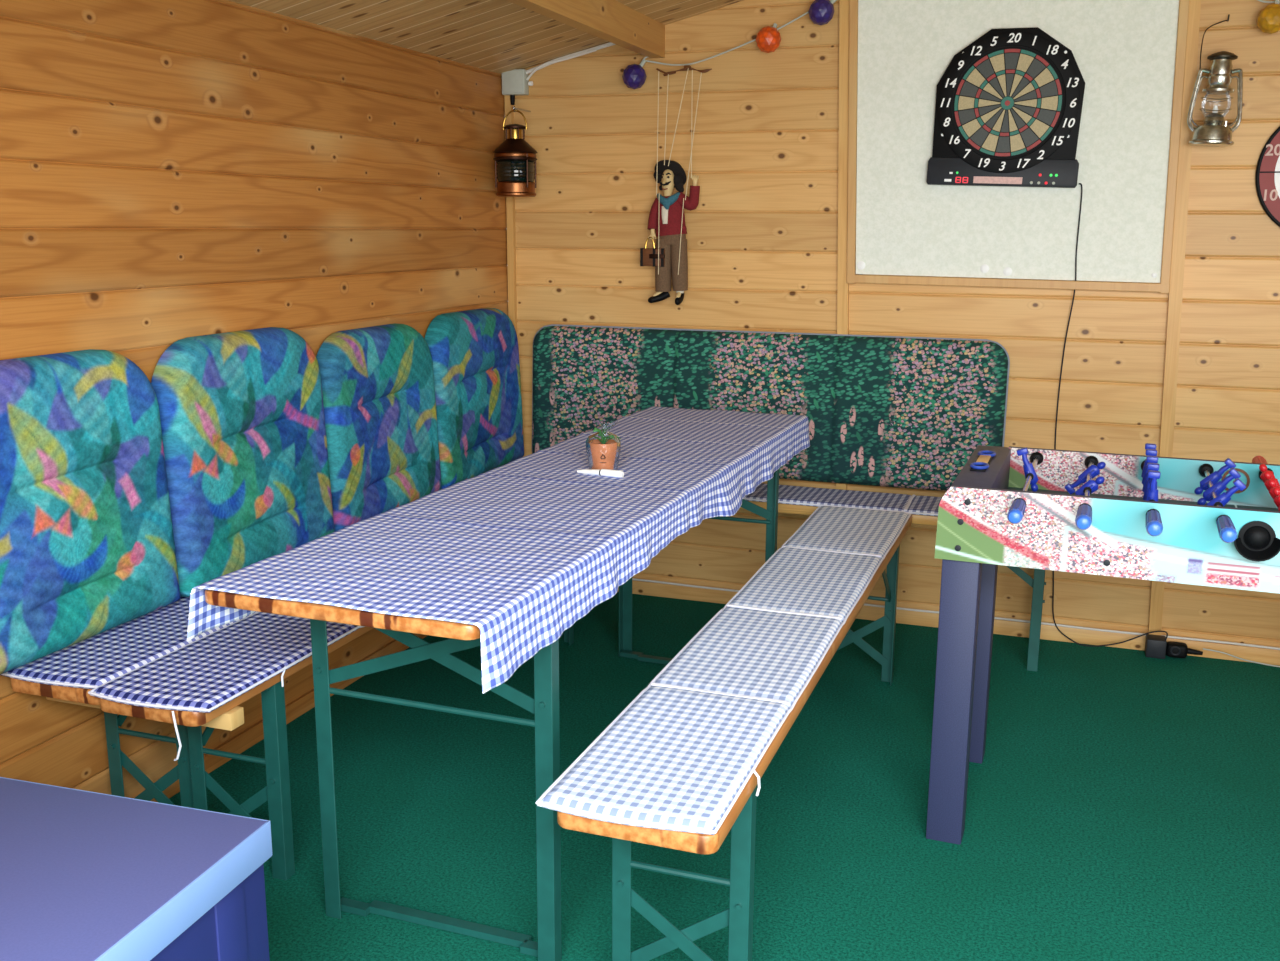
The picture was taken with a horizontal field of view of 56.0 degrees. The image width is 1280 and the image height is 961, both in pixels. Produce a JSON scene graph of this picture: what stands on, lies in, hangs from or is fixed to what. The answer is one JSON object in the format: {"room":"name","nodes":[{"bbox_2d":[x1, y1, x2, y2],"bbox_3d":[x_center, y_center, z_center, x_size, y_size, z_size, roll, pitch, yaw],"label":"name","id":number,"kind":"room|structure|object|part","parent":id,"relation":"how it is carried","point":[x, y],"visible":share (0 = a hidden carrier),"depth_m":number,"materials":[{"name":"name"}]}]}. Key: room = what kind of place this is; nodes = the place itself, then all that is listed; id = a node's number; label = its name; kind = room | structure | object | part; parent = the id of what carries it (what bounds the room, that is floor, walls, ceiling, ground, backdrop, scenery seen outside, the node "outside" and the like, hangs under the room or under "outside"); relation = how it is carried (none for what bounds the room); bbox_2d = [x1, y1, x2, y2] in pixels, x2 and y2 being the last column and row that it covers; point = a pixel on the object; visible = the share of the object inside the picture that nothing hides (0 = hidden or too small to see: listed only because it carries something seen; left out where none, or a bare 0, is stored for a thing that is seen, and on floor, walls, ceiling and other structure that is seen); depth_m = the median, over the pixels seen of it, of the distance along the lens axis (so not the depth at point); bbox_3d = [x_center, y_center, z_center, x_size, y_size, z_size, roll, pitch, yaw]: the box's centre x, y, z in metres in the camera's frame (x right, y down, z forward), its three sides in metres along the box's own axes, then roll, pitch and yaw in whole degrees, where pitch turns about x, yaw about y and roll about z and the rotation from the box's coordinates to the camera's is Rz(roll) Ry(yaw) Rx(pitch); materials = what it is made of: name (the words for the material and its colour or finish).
{"room":"game room","nodes":[
{"label":"game room","id":0,"kind":"room"},
{"bbox_2d":[0,0,507,797],"bbox_3d":[-1.176,-0.171,2.678,0.045,1.930,4.000,4,13,19],"label":"wall","id":1,"kind":"structure","parent":0,"point":[171,171],"depth_m":2.90,"materials":[{"name":"brown wood"}]},
{"bbox_2d":[134,633,427,802],"bbox_3d":[-1.158,0.753,2.853,0.012,0.050,3.980,4,13,19],"label":"baseboard","id":2,"kind":"structure","parent":1,"relation":"attached to","point":[246,739],"depth_m":3.23,"materials":[{"name":"brown wood"}]},
{"bbox_2d":[229,0,743,73],"bbox_3d":[0.710,-1.129,1.553,4.220,0.548,4.550,4,13,19],"label":"ceiling","id":3,"kind":"structure","parent":0,"point":[497,36],"depth_m":3.63,"materials":[{"name":"brown wood"}]},
{"bbox_2d":[526,42,615,73],"bbox_3d":[-0.190,-1.489,4.194,0.469,0.130,0.018,4,13,19],"label":"conduit","id":4,"kind":"object","parent":3,"relation":"attached to","point":[608,44],"visible":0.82,"depth_m":4.20,"materials":[{"name":"white plastic"}]},
{"bbox_2d":[507,0,664,58],"bbox_3d":[-0.604,-1.115,2.274,0.050,0.106,4.000,4,13,19],"label":"beam","id":5,"kind":"structure","parent":3,"relation":"attached to","point":[612,21],"depth_m":3.63,"materials":[{"name":"brown wood"}]},
{"bbox_2d":[169,592,1279,960],"bbox_3d":[0.550,1.095,1.594,4.220,0.080,5.460,4,13,19],"label":"floor","id":6,"kind":"structure","parent":0,"point":[1122,804],"depth_m":2.82,"materials":[{"name":"green carpet"}]},
{"bbox_2d":[10,678,193,807],"bbox_3d":[-0.815,0.432,3.353,0.238,0.474,2.045,4,13,19],"label":"bench","id":7,"kind":"object","parent":6,"relation":"on","point":[117,758],"visible":0.22,"depth_m":2.63,"materials":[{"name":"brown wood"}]},
{"bbox_3d":[-0.814,0.217,3.308,0.238,0.034,2.045,4,13,19],"label":"seat","id":8,"kind":"part","parent":7,"relation":"part of","materials":[{"name":"brown wood"}]},
{"bbox_3d":[-1.161,0.590,2.679,0.035,0.440,0.032,4,13,19],"label":"leg","id":9,"kind":"part","parent":7,"relation":"part of","materials":[{"name":"green metal"}]},
{"bbox_2d":[1,596,257,688],"bbox_3d":[-0.828,0.197,3.290,0.255,0.017,2.037,4,13,19],"label":"seat pad","id":10,"kind":"object","parent":7,"relation":"on","point":[95,661],"visible":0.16,"depth_m":2.50,"materials":[{"name":"blue fabric"}]},
{"bbox_2d":[0,349,179,674],"bbox_3d":[-1.179,0.043,2.501,0.096,0.604,0.550,5,13,19],"label":"cushion","id":11,"kind":"object","parent":10,"relation":"on","point":[87,546],"visible":1,"depth_m":2.47,"materials":[{"name":"fabric"}]},
{"bbox_2d":[151,327,334,596],"bbox_3d":[-0.982,-0.072,3.049,0.099,0.604,0.620,4,13,18],"label":"cushion","id":12,"kind":"object","parent":10,"relation":"on","point":[242,418],"visible":0.91,"depth_m":2.96,"materials":[{"name":"fabric"}]},
{"bbox_2d":[316,323,441,531],"bbox_3d":[-0.774,-0.175,3.626,0.094,0.570,0.605,5,13,19],"label":"cushion","id":13,"kind":"object","parent":10,"relation":"on","point":[378,387],"visible":0.93,"depth_m":3.54,"materials":[{"name":"fabric"}]},
{"bbox_2d":[424,308,523,488],"bbox_3d":[-0.566,-0.300,4.202,0.099,0.579,0.635,4,13,18],"label":"cushion","id":14,"kind":"object","parent":10,"relation":"on","point":[475,353],"visible":0.93,"depth_m":4.12,"materials":[{"name":"fabric"}]},
{"bbox_3d":[-0.981,0.605,2.617,0.035,0.440,0.032,4,13,19],"label":"leg","id":15,"kind":"part","parent":7,"relation":"part of","materials":[{"name":"green metal"}]},
{"bbox_2d":[0,777,271,960],"bbox_3d":[-1.074,0.788,1.478,0.932,0.550,0.802,4,12,16],"label":"table","id":16,"kind":"object","parent":6,"relation":"on","point":[85,875],"visible":1,"depth_m":1.56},
{"bbox_2d":[100,624,573,879],"bbox_3d":[-0.590,0.453,3.263,0.240,0.474,2.060,4,13,19],"label":"bench","id":17,"kind":"object","parent":6,"relation":"on","point":[277,790],"visible":0.38,"depth_m":2.52,"materials":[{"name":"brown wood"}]},
{"bbox_2d":[46,697,243,730],"bbox_3d":[-0.992,0.444,2.398,0.455,0.034,0.040,4,13,19],"label":"batten","id":18,"kind":"object","parent":17,"relation":"attached to","point":[230,720],"visible":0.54,"depth_m":2.32,"materials":[{"name":"beige wood"}]},
{"bbox_3d":[-0.939,0.612,2.582,0.035,0.440,0.032,4,13,19],"label":"leg","id":19,"kind":"part","parent":17,"relation":"part of","materials":[{"name":"green metal"}]},
{"bbox_2d":[88,612,363,760],"bbox_3d":[-0.587,0.264,3.203,0.280,0.111,2.069,4,13,19],"label":"seat pad","id":20,"kind":"object","parent":17,"relation":"on","point":[204,675],"visible":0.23,"depth_m":2.42,"materials":[{"name":"blue fabric"}]},
{"bbox_3d":[-0.589,0.237,3.217,0.240,0.034,2.060,4,13,19],"label":"seat","id":21,"kind":"part","parent":17,"relation":"part of","materials":[{"name":"blue fabric"}]},
{"bbox_3d":[-0.757,0.626,2.519,0.035,0.440,0.032,4,13,19],"label":"leg","id":22,"kind":"part","parent":17,"relation":"part of","materials":[{"name":"green metal"}]},
{"bbox_3d":[-0.241,0.327,3.951,0.035,0.440,0.032,4,13,19],"label":"leg","id":23,"kind":"part","parent":17,"relation":"part of","materials":[{"name":"green metal"}]},
{"bbox_2d":[205,469,778,960],"bbox_3d":[-0.106,0.363,2.998,0.516,0.764,2.204,5,13,20],"label":"table","id":24,"kind":"object","parent":6,"relation":"on","point":[544,704],"visible":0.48,"depth_m":2.23,"materials":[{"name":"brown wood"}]},
{"bbox_3d":[-0.607,0.512,2.348,0.035,0.737,0.032,5,13,20],"label":"leg","id":25,"kind":"part","parent":24,"relation":"part of","materials":[{"name":"green metal"}]},
{"bbox_2d":[187,406,809,692],"bbox_3d":[-0.099,0.040,2.926,0.582,0.118,2.235,5,13,20],"label":"tablecloth","id":26,"kind":"object","parent":24,"relation":"on","point":[519,551],"visible":0.96,"depth_m":2.36,"materials":[{"name":"blue fabric"}]},
{"bbox_2d":[577,469,623,477],"bbox_3d":[-0.096,-0.020,2.897,0.123,0.017,0.018,6,13,25],"label":"marker pen","id":27,"kind":"object","parent":26,"relation":"on","point":[603,472],"visible":1,"depth_m":2.88,"materials":[{"name":"white plastic"}]},
{"bbox_2d":[586,420,620,469],"bbox_3d":[-0.090,-0.085,2.948,0.087,0.125,0.088,4,13,19],"label":"potted plant","id":28,"kind":"object","parent":26,"relation":"on","point":[603,453],"visible":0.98,"depth_m":2.93,"materials":[{"name":"ceramic"}]},
{"bbox_2d":[590,439,616,469],"bbox_3d":[-0.090,-0.060,2.954,0.077,0.072,0.077,4,13,19],"label":"pot","id":29,"kind":"object","parent":28,"relation":"on","point":[603,452],"depth_m":2.93,"materials":[{"name":"ceramic"}]},
{"bbox_3d":[-0.168,0.548,2.187,0.035,0.737,0.032,5,13,20],"label":"leg","id":30,"kind":"part","parent":24,"relation":"part of","materials":[{"name":"green metal"}]},
{"bbox_3d":[-0.045,0.205,3.814,0.035,0.737,0.032,5,13,20],"label":"leg","id":31,"kind":"part","parent":24,"relation":"part of","materials":[{"name":"green metal"}]},
{"bbox_3d":[0.394,0.241,3.654,0.035,0.737,0.032,5,13,20],"label":"leg","id":32,"kind":"part","parent":24,"relation":"part of","materials":[{"name":"green metal"}]},
{"bbox_2d":[557,515,911,960],"bbox_3d":[0.362,0.538,2.875,0.262,0.478,2.196,5,13,19],"label":"bench","id":33,"kind":"object","parent":6,"relation":"on","point":[741,819],"visible":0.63,"depth_m":2.10,"materials":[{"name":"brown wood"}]},
{"bbox_3d":[-0.028,0.709,2.138,0.035,0.444,0.032,5,13,19],"label":"leg","id":34,"kind":"part","parent":33,"relation":"part of","materials":[{"name":"green metal"}]},
{"bbox_2d":[536,506,910,834],"bbox_3d":[0.346,0.317,2.804,0.306,0.046,2.172,5,13,19],"label":"seat pad","id":35,"kind":"object","parent":33,"relation":"on","point":[681,754],"visible":1,"depth_m":2.28,"materials":[{"name":"fabric"}]},
{"bbox_3d":[0.174,0.726,2.066,0.035,0.444,0.032,5,13,19],"label":"leg","id":36,"kind":"part","parent":33,"relation":"part of","materials":[{"name":"green metal"}]},
{"bbox_3d":[0.751,0.401,3.619,0.035,0.444,0.032,5,13,19],"label":"leg","id":37,"kind":"part","parent":33,"relation":"part of","materials":[{"name":"green metal"}]},
{"bbox_2d":[739,501,1045,671],"bbox_3d":[0.477,0.281,4.107,2.190,0.474,0.250,4,13,19],"label":"bench","id":38,"kind":"object","parent":6,"relation":"on","point":[1038,583],"visible":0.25,"depth_m":3.75,"materials":[{"name":"brown wood"}]},
{"bbox_2d":[532,324,1009,490],"bbox_3d":[0.393,-0.262,4.202,1.697,0.511,0.082,5,13,19],"label":"cushion","id":39,"kind":"object","parent":38,"relation":"on","point":[884,411],"visible":0.81,"depth_m":4.10,"materials":[{"name":"fabric"}]},
{"bbox_3d":[0.478,0.065,4.061,2.190,0.034,0.250,4,13,19],"label":"seat","id":40,"kind":"part","parent":38,"relation":"part of","materials":[{"name":"brown wood"}]},
{"bbox_2d":[743,483,941,515],"bbox_3d":[0.496,0.046,4.039,1.609,0.017,0.252,4,13,19],"label":"seat pad","id":41,"kind":"object","parent":38,"relation":"on","point":[796,495],"visible":0.31,"depth_m":3.94,"materials":[{"name":"blue fabric"}]},
{"bbox_3d":[1.236,0.379,3.743,0.032,0.440,0.035,4,13,19],"label":"leg","id":42,"kind":"part","parent":38,"relation":"part of","materials":[{"name":"green metal"}]},
{"bbox_2d":[926,443,1279,844],"bbox_3d":[1.302,0.388,2.670,1.268,0.866,0.894,5,13,21],"label":"foosball table","id":43,"kind":"object","parent":6,"relation":"on","point":[1212,523],"visible":1,"depth_m":2.57,"materials":[{"name":"printed laminated wood"},{"name":"blue and red plastic"},{"name":"steel"}]},
{"bbox_3d":[0.700,0.482,2.683,0.078,0.672,0.072,5,13,21],"label":"leg","id":44,"kind":"part","parent":43,"relation":"part of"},
{"bbox_3d":[0.864,0.396,3.092,0.078,0.672,0.072,5,13,21],"label":"leg","id":45,"kind":"part","parent":43,"relation":"part of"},
{"bbox_3d":[0.762,0.059,2.431,0.031,0.030,0.112,5,13,21],"label":"handle","id":46,"kind":"part","parent":43,"relation":"part of","materials":[{"name":"blue plastic"}]},
{"bbox_3d":[0.893,-0.009,2.756,0.011,0.010,0.622,5,13,21],"label":"rod","id":47,"kind":"part","parent":43,"relation":"part of","materials":[{"name":"metal"}]},
{"bbox_3d":[0.880,0.069,2.385,0.031,0.030,0.112,5,13,21],"label":"handle","id":48,"kind":"part","parent":43,"relation":"part of","materials":[{"name":"blue plastic"}]},
{"bbox_3d":[1.011,0.001,2.711,0.011,0.010,0.622,5,13,21],"label":"rod","id":49,"kind":"part","parent":43,"relation":"part of","materials":[{"name":"metal"}]},
{"bbox_2d":[934,487,1279,593],"bbox_3d":[1.211,0.139,2.352,1.240,0.160,0.001,5,13,21],"label":"print","id":50,"kind":"object","parent":43,"relation":"attached to","point":[1189,549],"depth_m":2.45},
{"bbox_3d":[1.214,0.138,2.361,1.240,0.160,0.018,5,13,21],"label":"panel","id":51,"kind":"part","parent":43,"relation":"part of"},
{"bbox_2d":[1008,448,1279,507],"bbox_3d":[1.403,0.038,2.838,1.045,0.160,0.001,5,13,21],"label":"print","id":52,"kind":"object","parent":43,"relation":"attached to","point":[1179,478],"depth_m":2.91},
{"bbox_3d":[1.407,0.036,2.847,1.045,0.160,0.018,5,13,21],"label":"panel","id":53,"kind":"part","parent":43,"relation":"part of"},
{"bbox_3d":[0.999,0.079,2.340,0.031,0.030,0.112,5,13,21],"label":"handle","id":54,"kind":"part","parent":43,"relation":"part of","materials":[{"name":"blue plastic"}]},
{"bbox_3d":[1.247,0.022,2.620,0.011,0.010,0.622,5,13,21],"label":"rod","id":55,"kind":"part","parent":43,"relation":"part of","materials":[{"name":"metal"}]},
{"bbox_3d":[1.117,0.090,2.295,0.031,0.030,0.112,5,13,21],"label":"handle","id":56,"kind":"part","parent":43,"relation":"part of","materials":[{"name":"blue plastic"}]},
{"bbox_2d":[1234,521,1279,561],"bbox_3d":[1.198,0.117,2.335,0.086,0.074,0.033,5,13,21],"label":"cup","id":57,"kind":"object","parent":43,"relation":"on","point":[1256,541],"depth_m":2.34,"materials":[{"name":"black plastic"}]},
{"bbox_3d":[1.493,-0.035,2.893,0.031,0.030,0.112,5,13,21],"label":"handle","id":58,"kind":"part","parent":43,"relation":"part of","materials":[{"name":"red plastic"}]},
{"bbox_2d":[1144,634,1202,658],"bbox_3d":[1.728,0.543,3.893,0.171,0.062,0.062,4,13,19],"label":"power adapter","id":59,"kind":"object","parent":6,"relation":"on","point":[1156,646],"visible":1,"depth_m":3.88,"materials":[{"name":"black plastic"}]},
{"bbox_2d":[1203,648,1279,666],"bbox_3d":[2.117,0.582,3.779,0.640,0.033,0.019,4,13,18],"label":"cable","id":60,"kind":"object","parent":6,"relation":"on","point":[1203,648],"visible":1,"depth_m":3.85,"materials":[{"name":"grey plastic"}]},
{"bbox_2d":[514,0,1279,647],"bbox_3d":[1.453,-0.648,3.821,4.100,2.420,0.045,4,13,19],"label":"wall","id":61,"kind":"structure","parent":0,"point":[762,234],"depth_m":4.03,"materials":[{"name":"brown wood"}]},
{"bbox_2d":[504,95,516,333],"bbox_3d":[-0.475,-0.531,4.505,0.028,1.886,0.020,4,13,19],"label":"trim","id":62,"kind":"structure","parent":61,"relation":"attached to","point":[510,201],"depth_m":4.43,"materials":[{"name":"brown wood"}]},
{"bbox_2d":[493,106,536,196],"bbox_3d":[-0.442,-1.158,4.240,0.156,0.306,0.186,-3,12,-16],"label":"lantern","id":63,"kind":"object","parent":61,"relation":"attached to","point":[515,158],"visible":1,"depth_m":4.19,"materials":[{"name":"orange metal"}]},
{"bbox_3d":[-0.507,-1.088,4.227,0.005,0.115,0.006,4,13,19],"label":"guard rod","id":64,"kind":"part","parent":63,"relation":"part of","materials":[{"name":"brown metal"}]},
{"bbox_2d":[493,138,536,161],"bbox_3d":[-0.438,-1.160,4.225,0.156,0.075,0.156,4,13,19],"label":"hood","id":65,"kind":"object","parent":63,"relation":"attached to","point":[512,149],"depth_m":4.17,"materials":[{"name":"orange metal"}]},
{"bbox_3d":[-0.437,-1.261,4.204,0.094,0.067,0.006,4,13,19],"label":"handle","id":66,"kind":"part","parent":63,"relation":"part of","materials":[{"name":"gold metal"}]},
{"bbox_3d":[-0.393,-1.079,4.188,0.005,0.115,0.006,4,13,19],"label":"guard rod","id":67,"kind":"part","parent":63,"relation":"part of","materials":[{"name":"brown metal"}]},
{"bbox_3d":[-0.369,-1.093,4.252,0.005,0.115,0.006,4,13,19],"label":"guard rod","id":68,"kind":"part","parent":63,"relation":"part of","materials":[{"name":"brown metal"}]},
{"bbox_2d":[502,69,532,104],"bbox_3d":[-0.436,-1.403,4.295,0.111,0.119,0.046,4,13,19],"label":"junction box","id":69,"kind":"object","parent":61,"relation":"attached to","point":[514,82],"visible":0.98,"depth_m":4.28,"materials":[{"name":"grey plastic"}]},
{"bbox_2d":[526,49,596,80],"bbox_3d":[-0.279,-1.459,4.223,0.269,0.098,0.017,4,13,19],"label":"cable","id":70,"kind":"object","parent":69,"relation":"attached to","point":[593,50],"visible":1,"depth_m":4.22,"materials":[{"name":"white plastic"}]},
{"bbox_2d":[647,65,711,304],"bbox_3d":[0.135,-1.006,4.137,0.216,0.796,0.110,4,13,19],"label":"marionette","id":71,"kind":"object","parent":61,"relation":"hanging from","point":[667,215],"visible":1,"depth_m":4.14,"materials":[{"name":"paint"}]},
{"bbox_2d":[640,237,664,266],"bbox_3d":[0.046,-0.795,4.181,0.087,0.101,0.033,4,13,19],"label":"suitcase","id":72,"kind":"object","parent":71,"relation":"attached to","point":[648,256],"visible":1,"depth_m":4.17,"materials":[{"name":"brown leather"}]},
{"bbox_3d":[0.035,-0.825,4.179,0.038,0.042,0.006,4,13,19],"label":"handle","id":73,"kind":"part","parent":72,"relation":"part of","materials":[{"name":"gold metal"}]},
{"bbox_2d":[622,0,836,88],"bbox_3d":[0.295,-1.435,3.990,0.721,0.250,0.084,4,13,19],"label":"string lights","id":74,"kind":"object","parent":61,"relation":"attached to","point":[767,39],"depth_m":3.92,"materials":[{"name":"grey plastic"}]},
{"bbox_2d":[836,0,848,489],"bbox_3d":[0.688,-0.576,4.075,0.106,2.165,0.022,4,13,19],"label":"trim","id":75,"kind":"structure","parent":61,"relation":"attached to","point":[842,286],"depth_m":3.98,"materials":[{"name":"brown wood"}]},
{"bbox_2d":[617,580,1279,665],"bbox_3d":[1.451,0.517,4.033,4.070,0.052,0.014,4,13,19],"label":"baseboard","id":76,"kind":"structure","parent":61,"relation":"attached to","point":[1002,627],"depth_m":4.06,"materials":[{"name":"brown wood"}]},
{"bbox_2d":[632,578,1279,649],"bbox_3d":[1.528,0.494,3.989,3.600,0.011,0.008,4,13,19],"label":"cable","id":77,"kind":"object","parent":61,"relation":"attached to","point":[635,579],"visible":0.62,"depth_m":4.03,"materials":[{"name":"white plastic"}]},
{"bbox_2d":[847,0,1189,293],"bbox_3d":[1.156,-1.168,3.777,1.030,1.128,0.031,4,13,19],"label":"bulletin board","id":78,"kind":"object","parent":61,"relation":"attached to","point":[1130,55],"visible":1,"depth_m":3.80,"materials":[{"name":"white wood"}]},
{"bbox_2d":[857,261,864,269],"bbox_3d":[0.738,-0.718,4.015,0.028,0.028,0.005,4,13,19],"label":"washer","id":79,"kind":"object","parent":78,"relation":"in","point":[860,264],"depth_m":4.01,"materials":[{"name":"white plastic"}]},
{"bbox_2d":[980,264,988,272],"bbox_3d":[1.113,-0.684,3.887,0.028,0.028,0.005,4,13,19],"label":"washer","id":80,"kind":"object","parent":78,"relation":"in","point":[984,268],"depth_m":3.89,"materials":[{"name":"white plastic"}]},
{"bbox_2d":[926,27,1084,187],"bbox_3d":[1.146,-1.162,3.756,0.458,0.474,0.040,6,13,19],"label":"dartboard","id":81,"kind":"object","parent":78,"relation":"attached to","point":[1008,104],"visible":1,"depth_m":3.74,"materials":[{"name":"black plastic"}]},
{"bbox_2d":[1052,183,1167,646],"bbox_3d":[1.526,-0.179,3.823,0.396,1.491,0.033,6,13,25],"label":"power cord","id":82,"kind":"object","parent":81,"relation":"hanging from","point":[1079,183],"visible":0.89,"depth_m":3.90,"materials":[{"name":"grey plastic"}]},
{"bbox_2d":[1003,267,1011,275],"bbox_3d":[1.181,-0.671,3.865,0.028,0.028,0.005,4,13,19],"label":"washer","id":83,"kind":"object","parent":78,"relation":"in","point":[1007,271],"depth_m":3.86,"materials":[{"name":"white plastic"}]},
{"bbox_2d":[1148,0,1200,634],"bbox_3d":[1.658,-0.585,3.724,0.114,2.340,0.022,4,13,19],"label":"trim","id":84,"kind":"structure","parent":61,"relation":"attached to","point":[1185,150],"depth_m":3.70,"materials":[{"name":"brown wood"}]},
{"bbox_2d":[1187,14,1242,145],"bbox_3d":[1.688,-1.173,3.520,0.124,0.374,0.124,-3,12,-16],"label":"hurricane lantern","id":85,"kind":"object","parent":61,"relation":"hanging from","point":[1215,131],"visible":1,"depth_m":3.51,"materials":[{"name":"metal"}]},
{"bbox_3d":[1.688,-1.022,3.552,0.124,0.062,0.124,7,13,18],"label":"fuel tank","id":86,"kind":"part","parent":85,"relation":"part of","materials":[{"name":"metal"}]},
{"bbox_3d":[1.692,-1.059,3.540,0.066,0.040,0.066,7,13,18],"label":"burner","id":87,"kind":"part","parent":85,"relation":"part of","materials":[{"name":"metal"}]},
{"bbox_3d":[1.691,-1.103,3.534,0.080,0.072,0.080,7,13,18],"label":"glass globe","id":88,"kind":"part","parent":85,"relation":"part of","materials":[{"name":"white"}]},
{"bbox_2d":[1255,126,1279,226],"bbox_3d":[2.023,-0.904,3.525,0.394,0.394,0.020,4,13,19],"label":"target","id":89,"kind":"object","parent":61,"relation":"attached to","point":[1267,175],"visible":1,"depth_m":3.57,"materials":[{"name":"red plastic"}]},
{"bbox_2d":[1257,0,1279,33],"bbox_3d":[1.805,-1.329,3.467,0.062,0.091,0.084,4,13,19],"label":"string lights","id":90,"kind":"object","parent":61,"relation":"attached to","point":[1268,20],"depth_m":3.44,"materials":[{"name":"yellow plastic"}]}
]}

